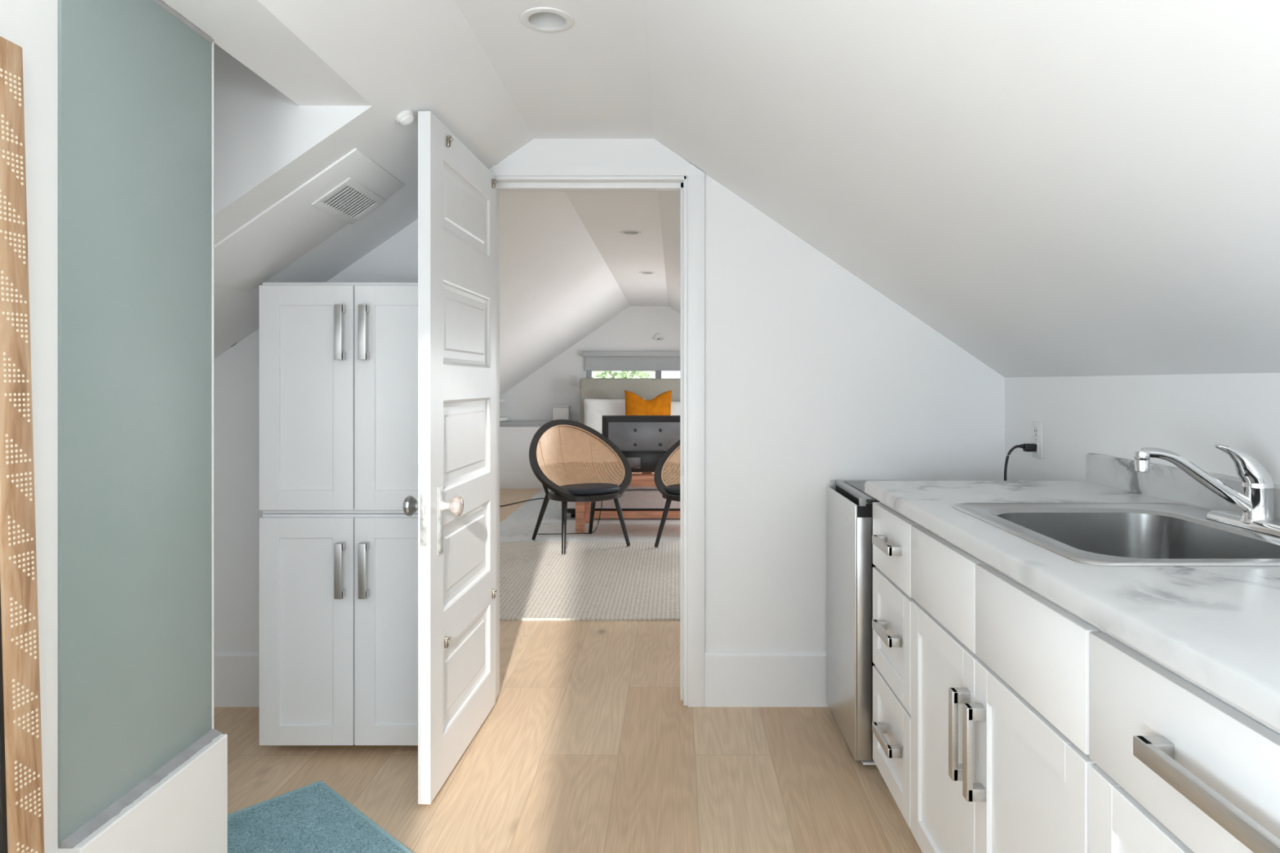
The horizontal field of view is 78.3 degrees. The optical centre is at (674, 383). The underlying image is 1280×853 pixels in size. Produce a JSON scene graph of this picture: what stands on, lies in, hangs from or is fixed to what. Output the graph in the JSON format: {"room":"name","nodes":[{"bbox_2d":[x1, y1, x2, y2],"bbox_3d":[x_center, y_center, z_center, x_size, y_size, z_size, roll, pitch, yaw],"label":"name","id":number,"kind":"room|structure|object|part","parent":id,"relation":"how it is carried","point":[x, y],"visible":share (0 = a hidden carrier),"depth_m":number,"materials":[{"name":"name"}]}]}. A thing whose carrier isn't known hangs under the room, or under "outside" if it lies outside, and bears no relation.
{"room":"attic kitchenette","nodes":[
{"label":"attic kitchenette","id":0,"kind":"room"},
{"bbox_2d":[0,0,227,852],"bbox_3d":[-1.506,-0.030,0.095,1.088,2.500,3.190,0,0,0],"label":"wall","id":1,"kind":"structure","parent":0,"point":[32,25],"depth_m":1.26,"materials":[{"name":"paint"}]},
{"bbox_2d":[57,0,222,848],"bbox_3d":[-0.991,0.008,1.483,0.034,1.492,0.422,0,0,0],"label":"glass panel","id":2,"kind":"object","parent":1,"relation":"on","point":[135,77],"visible":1,"depth_m":1.44,"materials":[{"name":"glass"}]},
{"bbox_2d":[213,42,376,221],"bbox_3d":[-1.377,-0.615,2.105,1.145,1.330,0.030,0,0,0],"label":"wall","id":3,"kind":"structure","parent":0,"point":[260,134],"depth_m":2.09,"materials":[{"name":"paint"}]},
{"bbox_2d":[213,0,630,395],"bbox_3d":[-1.516,-0.319,4.675,1.967,1.497,9.450,0,0,0],"label":"ceiling","id":4,"kind":"structure","parent":0,"point":[557,288],"depth_m":2.61,"materials":[{"name":"paint"}]},
{"bbox_2d":[213,147,404,292],"bbox_3d":[-1.170,-0.491,2.430,0.530,0.372,0.400,0,0,0],"label":"ceiling panel","id":5,"kind":"object","parent":4,"relation":"attached to","point":[283,233],"visible":0.77,"depth_m":2.39,"materials":[{"name":"paint"}]},
{"bbox_2d":[311,177,386,224],"bbox_3d":[-1.028,-0.575,2.490,0.118,0.084,0.290,0,0,0],"label":"ceiling vent","id":6,"kind":"object","parent":5,"relation":"attached to","point":[352,201],"visible":1,"depth_m":2.47,"materials":[{"name":"white plastic"}]},
{"bbox_2d":[395,109,413,125],"bbox_3d":[-0.769,-0.756,2.235,0.050,0.043,0.054,0,0,5],"label":"ceiling sensor","id":7,"kind":"object","parent":4,"relation":"attached to","point":[406,117],"visible":1,"depth_m":2.22,"materials":[{"name":"white plastic"}]},
{"bbox_2d":[499,426,540,471],"bbox_3d":[-1.780,0.860,9.260,1.240,0.720,0.280,0,0,0],"label":"wall ledge","id":8,"kind":"object","parent":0,"point":[514,442],"visible":0.14,"depth_m":9.12,"materials":[{"name":"paint"}]},
{"bbox_2d":[499,471,548,488],"bbox_3d":[-1.780,1.125,9.113,1.240,0.190,0.014,0,0,0],"label":"baseboard","id":9,"kind":"structure","parent":8,"relation":"attached to","point":[508,480],"depth_m":9.11,"materials":[{"name":"paint"}]},
{"bbox_2d":[499,420,577,426],"bbox_3d":[-1.780,0.475,9.258,1.240,0.060,0.285,0,0,0],"label":"ledge cap","id":10,"kind":"object","parent":8,"relation":"on","point":[509,423],"visible":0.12,"depth_m":9.16,"materials":[{"name":"grey paint"}]},
{"bbox_2d":[499,398,508,421],"bbox_3d":[-2.168,0.311,9.258,0.404,0.258,0.275,0,0,0],"label":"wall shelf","id":11,"kind":"object","parent":10,"relation":"on","point":[501,419],"visible":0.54,"depth_m":9.19,"materials":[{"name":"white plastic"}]},
{"bbox_2d":[552,405,570,420],"bbox_3d":[-1.335,0.353,9.260,0.196,0.182,0.156,0,0,0],"label":"storage box","id":12,"kind":"object","parent":10,"relation":"on","point":[559,412],"visible":0.8,"depth_m":9.18,"materials":[{"name":"white plastic"}]},
{"bbox_3d":[-1.335,0.270,9.260,0.196,0.016,0.156,0,0,0],"label":"lid","id":13,"kind":"part","parent":12,"relation":"part of","materials":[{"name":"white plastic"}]},
{"bbox_2d":[454,0,667,306],"bbox_3d":[-0.306,-0.988,4.675,0.453,0.120,9.450,0,0,0],"label":"ceiling","id":14,"kind":"structure","parent":0,"point":[588,79],"depth_m":2.47,"materials":[{"name":"paint"}]},
{"bbox_2d":[520,6,574,32],"bbox_3d":[-0.325,-0.955,2.000,0.137,0.066,0.137,0,0,0],"label":"recessed light","id":15,"kind":"object","parent":14,"relation":"in","point":[541,19],"visible":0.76,"depth_m":2.03,"materials":[{"name":"silver metal"}]},
{"bbox_2d":[619,230,642,235],"bbox_3d":[-0.268,-0.955,4.810,0.137,0.066,0.137,0,0,0],"label":"recessed light","id":16,"kind":"object","parent":14,"relation":"in","point":[624,232],"visible":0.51,"depth_m":4.84,"materials":[{"name":"silver metal"}]},
{"bbox_2d":[639,271,654,274],"bbox_3d":[-0.232,-0.955,6.560,0.137,0.066,0.137,0,0,0],"label":"recessed light","id":17,"kind":"object","parent":14,"relation":"in","point":[646,272],"visible":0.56,"depth_m":6.57,"materials":[{"name":"silver metal"}]},
{"bbox_2d":[213,488,922,852],"bbox_3d":[-0.300,1.270,3.950,4.600,0.100,11.100,0,0,0],"label":"floor","id":18,"kind":"structure","parent":0,"point":[588,743],"depth_m":2.49,"materials":[{"name":"brown wood"}]},
{"bbox_2d":[0,35,44,852],"bbox_3d":[-0.958,0.357,0.885,0.067,1.718,0.571,0,0,0],"label":"wood panel","id":19,"kind":"object","parent":18,"relation":"on","point":[21,793],"visible":1,"depth_m":1.14,"materials":[{"name":"brown wood"}]},
{"bbox_2d":[227,780,412,852],"bbox_3d":[-0.947,1.214,1.959,0.800,0.012,0.470,0,0,43],"label":"bath mat","id":20,"kind":"object","parent":18,"relation":"on","point":[313,818],"visible":0.91,"depth_m":2.14,"materials":[{"name":"blue fabric"}]},
{"bbox_2d":[258,513,417,745],"bbox_3d":[-1.048,0.825,2.737,0.619,0.790,0.426,0,0,0],"label":"base cabinet","id":21,"kind":"object","parent":18,"relation":"on","point":[338,593],"visible":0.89,"depth_m":2.57,"materials":[{"name":"paint"}]},
{"bbox_3d":[-1.203,0.810,2.570,0.308,0.743,0.020,0,0,0],"label":"door","id":22,"kind":"part","parent":21,"relation":"part of","materials":[{"name":"paint"}]},
{"bbox_3d":[-1.085,0.605,2.542,0.024,0.178,0.037,0,0,0],"label":"handle","id":23,"kind":"part","parent":21,"relation":"part of","materials":[{"name":"silver metal"}]},
{"bbox_3d":[-1.008,0.605,2.542,0.024,0.178,0.037,0,0,0],"label":"handle","id":24,"kind":"part","parent":21,"relation":"part of","materials":[{"name":"silver metal"}]},
{"bbox_3d":[-0.892,0.810,2.570,0.308,0.743,0.020,0,0,0],"label":"door","id":25,"kind":"part","parent":21,"relation":"part of","materials":[{"name":"paint"}]},
{"bbox_2d":[499,497,544,506],"bbox_3d":[-1.465,1.209,8.046,0.959,0.020,0.280,0,0,-28],"label":"cable","id":26,"kind":"object","parent":18,"relation":"on","point":[538,498],"visible":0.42,"depth_m":8.02,"materials":[{"name":"black plastic"}]},
{"bbox_2d":[499,542,679,620],"bbox_3d":[-0.075,1.214,5.018,2.550,0.010,1.967,0,0,0],"label":"woven rug","id":27,"kind":"object","parent":18,"relation":"on","point":[593,580],"visible":0.44,"depth_m":4.79,"materials":[{"name":"beige fabric"}]},
{"bbox_2d":[528,419,631,554],"bbox_3d":[-0.724,0.748,5.933,0.786,0.922,0.726,0,0,-32],"label":"cane chair","id":28,"kind":"object","parent":27,"relation":"on","point":[572,460],"visible":1,"depth_m":6.04,"materials":[{"name":"beige wicker"}]},
{"bbox_3d":[-1.025,1.018,5.999,0.215,0.384,0.042,0,0,40],"label":"leg","id":29,"kind":"part","parent":28,"relation":"part of","materials":[{"name":"black wood"}]},
{"bbox_3d":[-0.794,1.018,5.602,0.042,0.379,0.156,0,0,-1],"label":"leg","id":30,"kind":"part","parent":28,"relation":"part of","materials":[{"name":"black wood"}]},
{"bbox_3d":[-0.730,0.567,5.942,0.786,0.566,0.704,0,0,-32],"label":"hoop frame","id":31,"kind":"part","parent":28,"relation":"part of","materials":[{"name":"black wood"}]},
{"bbox_3d":[-0.661,0.823,5.832,0.570,0.046,0.490,0,0,-32],"label":"seat","id":32,"kind":"part","parent":28,"relation":"part of","materials":[{"name":"black wood"}]},
{"bbox_2d":[554,483,619,495],"bbox_3d":[-0.642,0.776,5.803,0.524,0.045,0.390,0,0,-32],"label":"seat cushion","id":33,"kind":"object","parent":28,"relation":"on","point":[562,489],"depth_m":5.68,"materials":[{"name":"fabric"}]},
{"bbox_3d":[-0.651,1.018,6.232,0.042,0.384,0.215,0,0,-14],"label":"leg","id":34,"kind":"part","parent":28,"relation":"part of","materials":[{"name":"black wood"}]},
{"bbox_3d":[-0.396,1.018,5.851,0.156,0.379,0.042,0,0,27],"label":"leg","id":35,"kind":"part","parent":28,"relation":"part of","materials":[{"name":"black wood"}]},
{"bbox_2d":[653,440,679,547],"bbox_3d":[0.242,0.748,5.893,0.786,0.922,0.726,0,0,31],"label":"cane chair","id":36,"kind":"object","parent":27,"relation":"on","point":[668,467],"visible":0.12,"depth_m":5.93,"materials":[{"name":"black wood"}]},
{"bbox_3d":[-0.085,1.018,5.805,0.156,0.379,0.042,0,0,-28],"label":"leg","id":37,"kind":"part","parent":36,"relation":"part of","materials":[{"name":"black wood"}]},
{"bbox_3d":[0.247,0.567,5.902,0.786,0.566,0.704,0,0,31],"label":"hoop frame","id":38,"kind":"part","parent":36,"relation":"part of","materials":[{"name":"black wood"}]},
{"bbox_3d":[0.181,0.823,5.791,0.570,0.046,0.490,0,0,31],"label":"seat","id":39,"kind":"part","parent":36,"relation":"part of","materials":[{"name":"black wood"}]},
{"bbox_2d":[664,484,679,494],"bbox_3d":[0.163,0.776,5.761,0.524,0.045,0.390,0,0,31],"label":"seat cushion","id":40,"kind":"object","parent":36,"relation":"on","point":[669,489],"depth_m":5.71,"materials":[{"name":"fabric"}]},
{"bbox_2d":[499,488,679,542],"bbox_3d":[-0.110,1.216,7.501,2.820,0.007,3.009,0,0,0],"label":"area rug","id":41,"kind":"object","parent":18,"relation":"on","point":[519,526],"visible":0.19,"depth_m":6.56,"materials":[{"name":"carpet"}]},
{"bbox_2d":[557,377,679,517],"bbox_3d":[-0.295,0.576,8.009,1.590,1.272,2.151,0,0,0],"label":"bed","id":42,"kind":"object","parent":41,"relation":"on","point":[634,498],"visible":0.04,"depth_m":8.98,"materials":[{"name":"beige fabric"}]},
{"bbox_3d":[-0.910,1.184,7.130,0.060,0.054,0.060,0,0,0],"label":"leg","id":43,"kind":"part","parent":42,"relation":"part of","materials":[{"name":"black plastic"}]},
{"bbox_2d":[582,398,644,434],"bbox_3d":[-0.680,0.400,8.801,0.703,0.466,0.256,0,0,-4],"label":"pillow","id":44,"kind":"object","parent":42,"relation":"on","point":[594,409],"visible":0.4,"depth_m":8.73,"materials":[{"name":"white fabric"}]},
{"bbox_3d":[-0.300,1.134,7.985,1.400,0.044,1.970,0,0,0],"label":"under frame","id":45,"kind":"part","parent":42,"relation":"part of","materials":[{"name":"brown wood"}]},
{"bbox_3d":[-0.295,0.576,9.033,1.590,1.272,0.105,0,0,0],"label":"headboard","id":46,"kind":"part","parent":42,"relation":"part of","materials":[{"name":"beige fabric"}]},
{"bbox_2d":[626,486,657,489],"bbox_3d":[-0.300,0.802,7.686,1.567,0.293,1.503,0,0,0],"label":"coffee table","id":47,"kind":"object","parent":42,"relation":"on","point":[629,487],"depth_m":6.94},
{"bbox_3d":[-0.300,0.830,7.972,1.490,0.237,2.004,0,0,0],"label":"mattress","id":48,"kind":"part","parent":42,"relation":"part of","materials":[{"name":"grey fabric"}]},
{"bbox_2d":[624,390,671,415],"bbox_3d":[-0.292,0.324,8.537,0.521,0.508,0.221,0,0,0],"label":"throw cushion","id":49,"kind":"object","parent":42,"relation":"on","point":[635,405],"visible":0.53,"depth_m":8.49,"materials":[{"name":"orange fabric"}]},
{"bbox_2d":[671,401,679,415],"bbox_3d":[0.085,0.420,8.802,0.702,0.456,0.251,0,0,4],"label":"pillow","id":50,"kind":"object","parent":42,"relation":"on","point":[675,406],"visible":0.05,"depth_m":8.75,"materials":[{"name":"white fabric"}]},
{"bbox_2d":[575,475,679,533],"bbox_3d":[0.000,0.988,6.620,1.640,0.448,0.540,0,0,0],"label":"coffee table","id":51,"kind":"object","parent":41,"relation":"on","point":[582,508],"visible":0.17,"depth_m":6.37,"materials":[{"name":"brown wood"}]},
{"bbox_3d":[-0.770,0.999,6.390,0.070,0.424,0.070,0,0,0],"label":"leg","id":52,"kind":"part","parent":51,"relation":"part of","materials":[{"name":"brown wood"}]},
{"bbox_3d":[-0.770,0.999,6.850,0.070,0.424,0.070,0,0,0],"label":"leg","id":53,"kind":"part","parent":51,"relation":"part of","materials":[{"name":"brown wood"}]},
{"bbox_2d":[602,415,679,475],"bbox_3d":[-0.224,0.515,6.564,0.770,0.495,0.143,0,0,0],"label":"television","id":54,"kind":"object","parent":51,"relation":"on","point":[642,439],"visible":0.53,"depth_m":6.52,"materials":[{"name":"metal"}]},
{"bbox_2d":[537,463,644,534],"bbox_3d":[-0.656,0.933,6.338,0.887,0.546,0.100,0,0,-16],"label":"cable","id":55,"kind":"object","parent":54,"relation":"hanging from","point":[642,464],"visible":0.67,"depth_m":6.29,"materials":[{"name":"black plastic"}]},
{"bbox_3d":[-0.344,0.658,6.495,0.120,0.090,0.002,0,0,0],"label":"input plate","id":56,"kind":"part","parent":54,"relation":"part of","materials":[{"name":"grey plastic"}]},
{"bbox_3d":[-0.224,0.443,6.526,0.658,0.240,0.009,0,0,0],"label":"panel","id":57,"kind":"part","parent":54,"relation":"part of","materials":[{"name":"grey plastic"}]},
{"bbox_2d":[826,480,879,764],"bbox_3d":[0.857,0.790,2.686,0.586,0.860,0.484,0,0,0],"label":"mini fridge","id":58,"kind":"object","parent":18,"relation":"on","point":[849,508],"visible":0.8,"depth_m":2.55,"materials":[{"name":"silver metal"}]},
{"bbox_3d":[0.600,0.382,2.695,0.040,0.046,0.466,0,0,0],"label":"grip rail","id":59,"kind":"part","parent":58,"relation":"part of","materials":[{"name":"grey plastic"}]},
{"bbox_3d":[0.890,0.368,2.695,0.520,0.012,0.466,0,0,0],"label":"panel","id":60,"kind":"part","parent":58,"relation":"part of","materials":[{"name":"silver metal"}]},
{"bbox_2d":[871,501,919,829],"bbox_3d":[0.894,0.777,2.156,0.681,0.885,0.376,0,0,0],"label":"base cabinet","id":61,"kind":"object","parent":18,"relation":"on","point":[892,599],"visible":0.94,"depth_m":2.12,"materials":[{"name":"paint"}]},
{"bbox_3d":[0.573,0.963,2.123,0.037,0.024,0.165,0,0,0],"label":"handle","id":62,"kind":"part","parent":61,"relation":"part of","materials":[{"name":"silver metal"}]},
{"bbox_3d":[0.573,0.675,2.123,0.037,0.024,0.165,0,0,0],"label":"handle","id":63,"kind":"part","parent":61,"relation":"part of","materials":[{"name":"silver metal"}]},
{"bbox_3d":[0.573,0.437,2.123,0.037,0.024,0.165,0,0,0],"label":"handle","id":64,"kind":"part","parent":61,"relation":"part of","materials":[{"name":"silver metal"}]},
{"bbox_3d":[0.600,0.981,2.156,0.020,0.278,0.374,0,0,0],"label":"drawer","id":65,"kind":"part","parent":61,"relation":"part of","materials":[{"name":"paint"}]},
{"bbox_3d":[0.600,0.690,2.156,0.020,0.284,0.374,0,0,0],"label":"drawer","id":66,"kind":"part","parent":61,"relation":"part of","materials":[{"name":"paint"}]},
{"bbox_3d":[0.600,0.446,2.156,0.020,0.184,0.374,0,0,0],"label":"drawer","id":67,"kind":"part","parent":61,"relation":"part of","materials":[{"name":"paint"}]},
{"bbox_2d":[911,524,1102,852],"bbox_3d":[0.894,0.777,1.545,0.681,0.885,0.842,0,0,0],"label":"base cabinet","id":68,"kind":"object","parent":18,"relation":"on","point":[1001,762],"visible":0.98,"depth_m":1.47,"materials":[{"name":"paint"}]},
{"bbox_3d":[0.600,0.832,1.755,0.020,0.576,0.416,0,0,0],"label":"door","id":69,"kind":"part","parent":68,"relation":"part of","materials":[{"name":"paint"}]},
{"bbox_3d":[0.573,0.705,1.578,0.037,0.178,0.024,0,0,0],"label":"handle","id":70,"kind":"part","parent":68,"relation":"part of","materials":[{"name":"silver metal"}]},
{"bbox_3d":[0.573,0.705,1.500,0.037,0.178,0.024,0,0,0],"label":"handle","id":71,"kind":"part","parent":68,"relation":"part of","materials":[{"name":"silver metal"}]},
{"bbox_3d":[0.600,0.832,1.335,0.020,0.576,0.416,0,0,0],"label":"door","id":72,"kind":"part","parent":68,"relation":"part of","materials":[{"name":"paint"}]},
{"bbox_2d":[864,453,1279,732],"bbox_3d":[0.909,0.270,1.364,0.682,0.123,1.968,0,0,0],"label":"countertop","id":73,"kind":"structure","parent":68,"relation":"on","point":[1217,628],"depth_m":1.16,"materials":[{"name":"white stone"}]},
{"bbox_2d":[952,502,1279,565],"bbox_3d":[0.933,0.373,1.567,0.560,0.177,0.634,0,0,0],"label":"sink","id":74,"kind":"object","parent":73,"relation":"in","point":[1101,534],"visible":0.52,"depth_m":1.77,"materials":[{"name":"metal"}]},
{"bbox_3d":[0.910,0.378,1.555,0.396,0.162,0.500,0,0,0],"label":"bowl","id":75,"kind":"part","parent":74,"relation":"part of","materials":[{"name":"metal"}]},
{"bbox_2d":[1134,444,1279,537],"bbox_3d":[1.052,0.203,1.560,0.272,0.167,0.260,0,0,0],"label":"tap","id":76,"kind":"object","parent":73,"relation":"on","point":[1255,500],"visible":1,"depth_m":1.55,"materials":[{"name":"silver metal"}]},
{"bbox_3d":[1.035,0.194,1.560,0.238,0.133,0.031,0,0,0],"label":"spout","id":77,"kind":"part","parent":76,"relation":"part of","materials":[{"name":"silver metal"}]},
{"bbox_3d":[1.158,0.278,1.560,0.056,0.019,0.260,0,0,0],"label":"deck plate","id":78,"kind":"part","parent":76,"relation":"part of","materials":[{"name":"silver metal"}]},
{"bbox_3d":[1.129,0.158,1.560,0.109,0.077,0.051,0,0,0],"label":"lever","id":79,"kind":"part","parent":76,"relation":"part of","materials":[{"name":"silver metal"}]},
{"bbox_2d":[1088,630,1279,852],"bbox_3d":[0.894,0.777,0.761,0.681,0.885,0.721,0,0,0],"label":"base cabinet","id":80,"kind":"object","parent":18,"relation":"on","point":[1180,768],"visible":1,"depth_m":0.93,"materials":[{"name":"paint"}]},
{"bbox_3d":[0.600,0.832,0.942,0.020,0.576,0.355,0,0,0],"label":"door","id":81,"kind":"part","parent":80,"relation":"part of","materials":[{"name":"paint"}]},
{"bbox_3d":[0.573,0.438,0.780,0.037,0.024,0.340,0,0,0],"label":"handle","id":82,"kind":"part","parent":80,"relation":"part of","materials":[{"name":"silver metal"}]},
{"bbox_2d":[499,306,679,422],"bbox_3d":[-0.400,0.070,9.450,4.200,2.300,0.100,0,0,0],"label":"wall","id":83,"kind":"structure","parent":0,"point":[635,328],"depth_m":9.40,"materials":[{"name":"paint"}]},
{"bbox_2d":[569,375,576,386],"bbox_3d":[-1.215,-0.035,9.395,0.076,0.124,0.010,0,0,0],"label":"light switch","id":84,"kind":"object","parent":83,"relation":"attached to","point":[572,378],"visible":1,"depth_m":9.39,"materials":[{"name":"white plastic"}]},
{"bbox_2d":[582,351,679,370],"bbox_3d":[-0.180,-0.268,9.357,1.840,0.236,0.083,0,0,0],"label":"roller blind","id":85,"kind":"object","parent":83,"relation":"attached to","point":[594,360],"visible":0.55,"depth_m":9.36,"materials":[{"name":"fabric"}]},
{"bbox_2d":[586,370,679,377],"bbox_3d":[-0.180,-0.050,9.445,1.760,0.580,0.050,0,0,0],"label":"window","id":86,"kind":"structure","parent":83,"relation":"in","point":[590,374],"depth_m":9.44,"materials":[{"name":"clear glass"}]},
{"bbox_2d":[653,333,663,340],"bbox_3d":[-0.195,-0.554,9.372,0.133,0.079,0.056,0,0,0],"label":"wall sconce","id":87,"kind":"object","parent":83,"relation":"attached to","point":[658,337],"visible":1,"depth_m":9.37,"materials":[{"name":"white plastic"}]},
{"bbox_2d":[213,138,1004,652],"bbox_3d":[-0.400,0.131,3.031,4.200,2.178,0.117,0,0,0],"label":"wall","id":88,"kind":"structure","parent":0,"point":[814,376],"depth_m":2.97,"materials":[{"name":"paint"}]},
{"bbox_2d":[213,652,258,706],"bbox_3d":[-1.655,1.119,2.966,0.590,0.203,0.014,0,0,0],"label":"baseboard","id":89,"kind":"structure","parent":88,"relation":"attached to","point":[236,674],"depth_m":2.96,"materials":[{"name":"paint"}]},
{"bbox_2d":[258,282,417,513],"bbox_3d":[-1.048,0.048,2.737,0.619,0.761,0.426,0,0,0],"label":"upper cabinet","id":90,"kind":"object","parent":88,"relation":"attached to","point":[338,362],"visible":0.87,"depth_m":2.57,"materials":[{"name":"paint"}]},
{"bbox_3d":[-1.203,0.046,2.570,0.308,0.735,0.020,0,0,0],"label":"door","id":91,"kind":"part","parent":90,"relation":"part of","materials":[{"name":"paint"}]},
{"bbox_3d":[-1.085,-0.166,2.542,0.024,0.178,0.037,0,0,0],"label":"handle","id":92,"kind":"part","parent":90,"relation":"part of","materials":[{"name":"silver metal"}]},
{"bbox_3d":[-1.008,-0.166,2.542,0.024,0.178,0.037,0,0,0],"label":"handle","id":93,"kind":"part","parent":90,"relation":"part of","materials":[{"name":"silver metal"}]},
{"bbox_3d":[-0.892,0.046,2.570,0.308,0.735,0.020,0,0,0],"label":"door","id":94,"kind":"part","parent":90,"relation":"part of","materials":[{"name":"paint"}]},
{"bbox_2d":[402,111,497,804],"bbox_3d":[-0.705,0.212,2.604,0.175,1.985,0.727,0,0,2],"label":"door","id":95,"kind":"structure","parent":88,"relation":"in","point":[455,505],"depth_m":2.47,"materials":[{"name":"paint"},{"name":"polished nickel"}]},
{"bbox_3d":[-0.784,0.363,2.327,0.038,0.062,0.062,0,0,2],"label":"knob","id":96,"kind":"part","parent":95,"relation":"part of","materials":[{"name":"metal"}]},
{"bbox_3d":[-0.720,0.390,2.244,0.018,0.150,0.006,0,0,2],"label":"latch plate","id":97,"kind":"part","parent":95,"relation":"part of","materials":[{"name":"silver metal"}]},
{"bbox_3d":[-0.678,0.363,2.324,0.028,0.032,0.032,0,0,2],"label":"knob stem","id":98,"kind":"part","parent":95,"relation":"part of","materials":[{"name":"white metal"}]},
{"bbox_3d":[-0.646,0.363,2.323,0.038,0.062,0.062,0,0,2],"label":"knob","id":99,"kind":"part","parent":95,"relation":"part of","materials":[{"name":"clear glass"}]},
{"bbox_2d":[488,164,704,706],"bbox_3d":[-0.311,0.197,3.025,0.848,2.047,0.139,0,0,0],"label":"door frame","id":100,"kind":"structure","parent":88,"relation":"attached to","point":[687,179],"depth_m":2.96,"materials":[{"name":"paint"}]},
{"bbox_2d":[704,652,829,706],"bbox_3d":[0.681,1.119,2.966,1.137,0.203,0.014,0,0,0],"label":"baseboard","id":101,"kind":"structure","parent":88,"relation":"attached to","point":[731,679],"depth_m":2.96,"materials":[{"name":"paint"}]},
{"bbox_2d":[641,0,1279,377],"bbox_3d":[0.910,-0.324,4.675,1.980,1.488,9.450,0,0,0],"label":"ceiling","id":102,"kind":"structure","parent":0,"point":[1051,188],"depth_m":1.59,"materials":[{"name":"paint"}]},
{"bbox_2d":[1004,373,1279,484],"bbox_3d":[1.300,0.584,0.737,0.100,1.272,4.473,0,0,0],"label":"wall","id":103,"kind":"structure","parent":0,"point":[1186,415],"depth_m":2.10,"materials":[{"name":"paint"}]},
{"bbox_2d":[1004,443,1036,480],"bbox_3d":[1.188,0.284,2.701,0.104,0.153,0.028,0,0,0],"label":"power cord","id":104,"kind":"object","parent":103,"relation":"attached to","point":[1026,446],"visible":0.88,"depth_m":2.70,"materials":[{"name":"black rubber"}]},
{"bbox_2d":[1031,421,1042,458],"bbox_3d":[1.245,0.193,2.700,0.009,0.124,0.072,0,0,0],"label":"wall outlet","id":105,"kind":"object","parent":103,"relation":"attached to","point":[1037,427],"visible":0.98,"depth_m":2.69,"materials":[{"name":"white plastic"}]},
{"bbox_2d":[1033,441,1038,453],"bbox_3d":[1.243,0.220,2.700,0.005,0.036,0.034,0,0,0],"label":"socket","id":106,"kind":"object","parent":105,"relation":"attached to","point":[1034,442],"depth_m":2.69,"materials":[{"name":"white plastic"}]},
{"bbox_2d":[1033,426,1038,437],"bbox_3d":[1.243,0.166,2.700,0.005,0.036,0.034,0,0,0],"label":"socket","id":107,"kind":"object","parent":105,"relation":"attached to","point":[1035,428],"depth_m":2.70,"materials":[{"name":"white plastic"}]},
{"bbox_2d":[1085,453,1279,522],"bbox_3d":[1.240,0.250,1.364,0.020,0.084,1.968,0,0,0],"label":"backsplash","id":108,"kind":"structure","parent":103,"relation":"attached to","point":[1171,483],"depth_m":1.98,"materials":[{"name":"white stone"}]},
{"bbox_3d":[-1.427,-1.330,0.310,1.245,0.100,3.620,0,0,0],"label":"ceiling","id":109,"kind":"structure","parent":0,"visible":0},
{"bbox_2d":[160,0,372,105],"bbox_3d":[-0.902,-1.010,1.020,0.195,0.540,2.140,0,0,0],"label":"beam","id":110,"kind":"structure","parent":109,"relation":"attached to","point":[246,29],"depth_m":1.74,"materials":[{"name":"paint"}]}
]}

